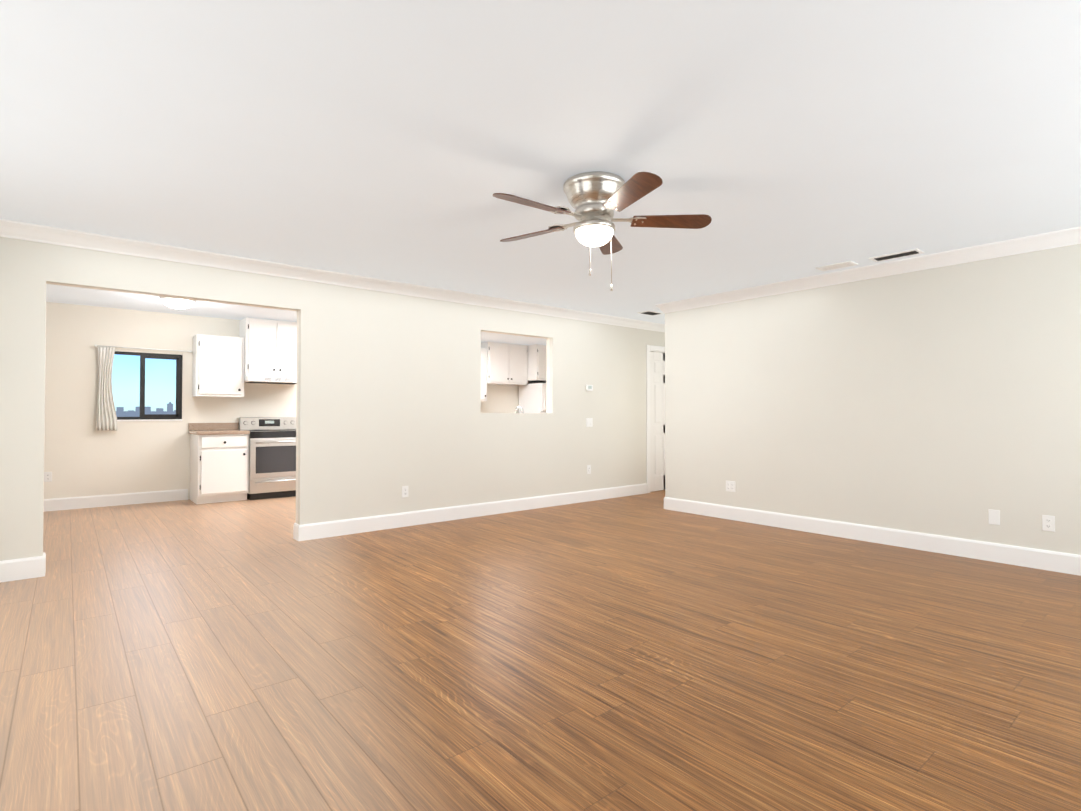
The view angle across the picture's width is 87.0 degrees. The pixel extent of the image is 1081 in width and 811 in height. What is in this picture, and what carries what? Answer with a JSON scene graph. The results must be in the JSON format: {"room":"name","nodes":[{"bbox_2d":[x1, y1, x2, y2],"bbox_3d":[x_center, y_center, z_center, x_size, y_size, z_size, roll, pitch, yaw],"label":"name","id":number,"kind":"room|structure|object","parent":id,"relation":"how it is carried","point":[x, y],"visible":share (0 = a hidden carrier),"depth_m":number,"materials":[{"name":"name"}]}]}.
{"room":"empty living room","nodes":[
{"label":"empty living room","id":0,"kind":"room"},
{"bbox_2d":[44,302,542,499],"bbox_3d":[-3.093,0.042,8.920,8.570,2.440,0.120,1,-1,-40],"label":"wall","id":1,"kind":"structure","parent":0,"point":[83,456],"depth_m":7.10,"materials":[{"name":"paint"}]},
{"bbox_2d":[44,472,51,481],"bbox_3d":[-5.731,0.830,6.631,0.070,0.114,0.009,1,-1,-40],"label":"electrical outlet","id":2,"kind":"object","parent":1,"relation":"attached to","point":[47,476],"visible":1,"depth_m":6.63,"materials":[{"name":"white plastic"}]},
{"bbox_2d":[44,489,187,511],"bbox_3d":[-5.487,1.162,6.825,2.170,0.142,0.015,1,-1,-40],"label":"baseboard","id":3,"kind":"structure","parent":1,"relation":"attached to","point":[55,504],"depth_m":7.01,"materials":[{"name":"white wood"}]},
{"bbox_2d":[94,344,191,430],"bbox_3d":[-5.002,-0.212,7.207,1.020,1.040,0.078,1,-1,-40],"label":"curtain","id":4,"kind":"object","parent":1,"relation":"hanging from","point":[106,418],"visible":0.98,"depth_m":6.94,"materials":[{"name":"fabric"}]},
{"bbox_2d":[115,351,181,420],"bbox_3d":[-5.051,-0.235,7.266,0.820,0.872,0.097,1,-1,-40],"label":"window","id":5,"kind":"structure","parent":1,"relation":"in","point":[143,416],"depth_m":7.34,"materials":[{"name":"black metal"}]},
{"bbox_2d":[192,334,243,396],"bbox_3d":[-4.295,-0.516,7.609,0.555,0.800,0.366,1,-1,-40],"label":"upper cabinet","id":6,"kind":"object","parent":1,"relation":"attached to","point":[217,366],"visible":1,"depth_m":7.48,"materials":[{"name":"white wood"}]},
{"bbox_2d":[239,317,296,376],"bbox_3d":[-3.760,-0.786,8.005,0.760,0.780,0.446,1,-1,-40],"label":"upper cabinet","id":7,"kind":"object","parent":1,"relation":"attached to","point":[270,347],"visible":0.69,"depth_m":7.80,"materials":[{"name":"white wood"}]},
{"bbox_2d":[244,376,296,383],"bbox_3d":[-3.743,-0.351,7.979,0.760,0.080,0.498,1,-1,-40],"label":"range hood","id":8,"kind":"object","parent":7,"relation":"attached to","point":[269,380],"visible":0.9,"depth_m":7.77,"materials":[{"name":"white metal"}]},
{"bbox_2d":[481,348,486,400],"bbox_3d":[-1.162,-0.550,10.215,0.305,0.940,0.366,1,-1,-40],"label":"upper cabinet","id":9,"kind":"object","parent":1,"relation":"attached to","point":[483,374],"visible":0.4,"depth_m":10.15,"materials":[{"name":"white wood"}]},
{"bbox_2d":[481,342,527,384],"bbox_3d":[-0.684,-0.767,10.601,0.910,0.745,0.386,1,-1,-40],"label":"upper cabinet","id":10,"kind":"object","parent":1,"relation":"attached to","point":[507,363],"visible":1,"depth_m":10.45,"materials":[{"name":"white wood"}]},
{"bbox_2d":[528,344,545,382],"bbox_3d":[0.051,-0.801,11.044,0.775,0.665,0.646,1,-1,-40],"label":"upper cabinet","id":11,"kind":"object","parent":1,"relation":"attached to","point":[536,362],"visible":0.35,"depth_m":10.66,"materials":[{"name":"white wood"}]},
{"bbox_2d":[0,237,664,560],"bbox_3d":[-0.857,0.005,6.254,8.840,2.440,0.120,1,-1,-40],"label":"wall","id":12,"kind":"structure","parent":0,"point":[388,396],"depth_m":5.62,"materials":[{"name":"beige paint"}]},
{"bbox_2d":[0,552,45,582],"bbox_3d":[-3.781,1.118,3.720,0.825,0.142,0.015,1,-1,-40],"label":"baseboard","id":13,"kind":"structure","parent":12,"relation":"attached to","point":[35,567],"depth_m":3.91,"materials":[{"name":"white wood"}]},
{"bbox_2d":[293,523,295,539],"bbox_3d":[-1.911,1.142,5.436,0.845,0.142,0.035,1,-1,-40],"label":"baseboard","id":14,"kind":"structure","parent":12,"relation":"attached to","point":[294,526],"depth_m":5.15,"materials":[{"name":"white wood"}]},
{"bbox_2d":[0,219,664,331],"bbox_3d":[-0.794,-1.163,6.194,8.600,0.104,0.078,1,-1,-40],"label":"crown molding","id":15,"kind":"structure","parent":12,"relation":"attached to","point":[138,248],"depth_m":4.92,"materials":[{"name":"white wood"}]},
{"bbox_2d":[402,486,407,497],"bbox_3d":[-1.361,0.867,5.738,0.070,0.114,0.009,1,-1,-40],"label":"electrical outlet","id":16,"kind":"object","parent":12,"relation":"attached to","point":[404,491],"visible":1,"depth_m":5.73,"materials":[{"name":"white plastic"}]},
{"bbox_2d":[296,483,646,540],"bbox_3d":[-0.322,1.158,6.595,4.770,0.142,0.015,1,-1,-40],"label":"baseboard","id":17,"kind":"structure","parent":12,"relation":"attached to","point":[304,532],"depth_m":6.06,"materials":[{"name":"white wood"}]},
{"bbox_2d":[587,465,590,473],"bbox_3d":[0.630,0.831,7.394,0.070,0.114,0.009,1,-1,-40],"label":"electrical outlet","id":18,"kind":"object","parent":12,"relation":"attached to","point":[588,469],"visible":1,"depth_m":7.39,"materials":[{"name":"white plastic"}]},
{"bbox_2d":[586,418,592,426],"bbox_3d":[0.638,0.221,7.409,0.116,0.114,0.011,1,-1,-40],"label":"double light switch","id":19,"kind":"object","parent":12,"relation":"attached to","point":[589,422],"visible":1,"depth_m":7.41,"materials":[{"name":"white plastic"}]},
{"bbox_2d":[586,385,592,390],"bbox_3d":[0.635,-0.229,7.404,0.116,0.080,0.024,1,-1,-40],"label":"thermostat","id":20,"kind":"object","parent":12,"relation":"attached to","point":[589,387],"visible":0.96,"depth_m":7.39,"materials":[{"name":"white plastic"}]},
{"bbox_2d":[646,345,664,492],"bbox_3d":[1.833,0.196,8.476,0.920,2.120,0.138,1,-1,-40],"label":"door frame","id":21,"kind":"structure","parent":12,"relation":"attached to","point":[651,348],"depth_m":8.15,"materials":[{"name":"white wood"}]},
{"bbox_2d":[650,351,664,491],"bbox_3d":[1.862,0.234,8.440,0.750,2.027,0.121,1,-1,-40],"label":"hall door","id":22,"kind":"structure","parent":12,"relation":"in","point":[657,421],"depth_m":8.34,"materials":[{"name":"white wood"}]},
{"bbox_2d":[0,490,1080,810],"bbox_3d":[0.041,1.239,5.156,8.840,0.060,9.890,1,-1,-40],"label":"floor","id":23,"kind":"structure","parent":0,"point":[644,652],"depth_m":2.54,"materials":[{"name":"brown wood"}]},
{"bbox_2d":[188,423,249,503],"bbox_3d":[-4.218,0.737,7.466,0.595,1.010,0.655,1,-1,-40],"label":"base cabinet","id":24,"kind":"object","parent":23,"relation":"on","point":[219,462],"visible":1,"depth_m":7.27,"materials":[{"name":"white wood"}]},
{"bbox_2d":[239,417,295,499],"bbox_3d":[-3.677,0.705,7.884,0.760,1.085,0.689,1,-1,-40],"label":"range","id":25,"kind":"object","parent":23,"relation":"on","point":[272,457],"visible":0.83,"depth_m":7.64,"materials":[{"name":"silver metal"}]},
{"bbox_2d":[519,383,545,412],"bbox_3d":[0.090,0.441,10.960,0.720,1.700,0.745,1,-1,-40],"label":"refrigerator","id":26,"kind":"object","parent":23,"relation":"on","point":[532,398],"visible":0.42,"depth_m":10.67,"materials":[{"name":"metal"}]},
{"bbox_2d":[0,0,1080,344],"bbox_3d":[0.041,-1.260,5.191,8.840,0.060,9.890,1,-1,-40],"label":"ceiling","id":27,"kind":"structure","parent":0,"point":[406,140],"depth_m":2.64,"materials":[{"name":"white paint"}]},
{"bbox_2d":[160,296,195,308],"bbox_3d":[-4.106,-1.155,6.456,0.350,0.114,0.350,1,-1,-40],"label":"kitchen ceiling light","id":28,"kind":"object","parent":27,"relation":"attached to","point":[177,303],"visible":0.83,"depth_m":6.36,"materials":[{"name":"white plastic"}]},
{"bbox_2d":[493,171,711,290],"bbox_3d":[0.262,-0.955,3.203,1.232,0.604,1.271,1,-1,-40],"label":"ceiling fan","id":29,"kind":"object","parent":27,"relation":"hanging from","point":[596,199],"visible":1,"depth_m":3.13,"materials":[{"name":"silver metal"}]},
{"bbox_2d":[637,310,663,315],"bbox_3d":[1.423,-1.193,7.360,0.300,0.013,0.200,1,-1,-40],"label":"ceiling vent","id":30,"kind":"object","parent":27,"relation":"in","point":[650,313],"visible":0.96,"depth_m":7.35,"materials":[{"name":"black metal"}]},
{"bbox_2d":[815,261,857,270],"bbox_3d":[2.606,-1.226,5.015,0.160,0.013,0.300,1,-1,-40],"label":"ceiling vent","id":31,"kind":"object","parent":27,"relation":"in","point":[837,265],"visible":1,"depth_m":5.00,"materials":[{"name":"white metal"}]},
{"bbox_2d":[868,248,924,261],"bbox_3d":[2.916,-1.230,4.674,0.160,0.013,0.360,1,-1,-40],"label":"ceiling vent","id":32,"kind":"object","parent":27,"relation":"in","point":[905,253],"visible":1,"depth_m":4.66,"materials":[{"name":"metal"}]},
{"bbox_2d":[665,244,1080,554],"bbox_3d":[3.217,-0.016,4.810,0.120,2.440,5.270,1,-1,-40],"label":"wall","id":33,"kind":"structure","parent":0,"point":[944,401],"depth_m":4.89,"materials":[{"name":"beige paint"}]},
{"bbox_2d":[726,481,735,491],"bbox_3d":[2.039,0.868,6.114,0.009,0.114,0.116,1,-1,-40],"label":"electrical outlet","id":34,"kind":"object","parent":33,"relation":"attached to","point":[730,486],"visible":1,"depth_m":6.10,"materials":[{"name":"white plastic"}]},
{"bbox_2d":[656,226,1080,312],"bbox_3d":[3.049,-1.182,4.874,0.078,0.104,5.138,1,-1,-40],"label":"crown molding","id":35,"kind":"structure","parent":33,"relation":"attached to","point":[1070,236],"depth_m":4.87,"materials":[{"name":"white wood"}]},
{"bbox_2d":[664,497,1080,575],"bbox_3d":[3.112,1.133,4.815,0.015,0.142,5.135,1,-1,-40],"label":"baseboard","id":36,"kind":"structure","parent":33,"relation":"attached to","point":[1068,563],"depth_m":4.87,"materials":[{"name":"white wood"}]},
{"bbox_2d":[988,509,999,524],"bbox_3d":[3.485,0.858,4.377,0.007,0.114,0.070,1,-1,-40],"label":"electrical outlet","id":37,"kind":"object","parent":33,"relation":"attached to","point":[994,517],"visible":1,"depth_m":4.37,"materials":[{"name":"white plastic"}]},
{"bbox_2d":[1042,515,1054,531],"bbox_3d":[3.685,0.855,4.134,0.009,0.114,0.070,1,-1,-40],"label":"electrical outlet","id":38,"kind":"object","parent":33,"relation":"attached to","point":[1048,522],"visible":1,"depth_m":4.13,"materials":[{"name":"white plastic"}]},
{"label":"outside","id":39,"kind":"structure","parent":0,"visible":0},
{"bbox_2d":[116,402,175,416],"bbox_3d":[-50.334,15.712,83.854,90.000,33.204,4.109,1,-1,-40],"label":"skyline","id":40,"kind":"object","parent":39,"point":[120,412],"depth_m":78.27,"materials":[{"name":"blue"}]}
]}

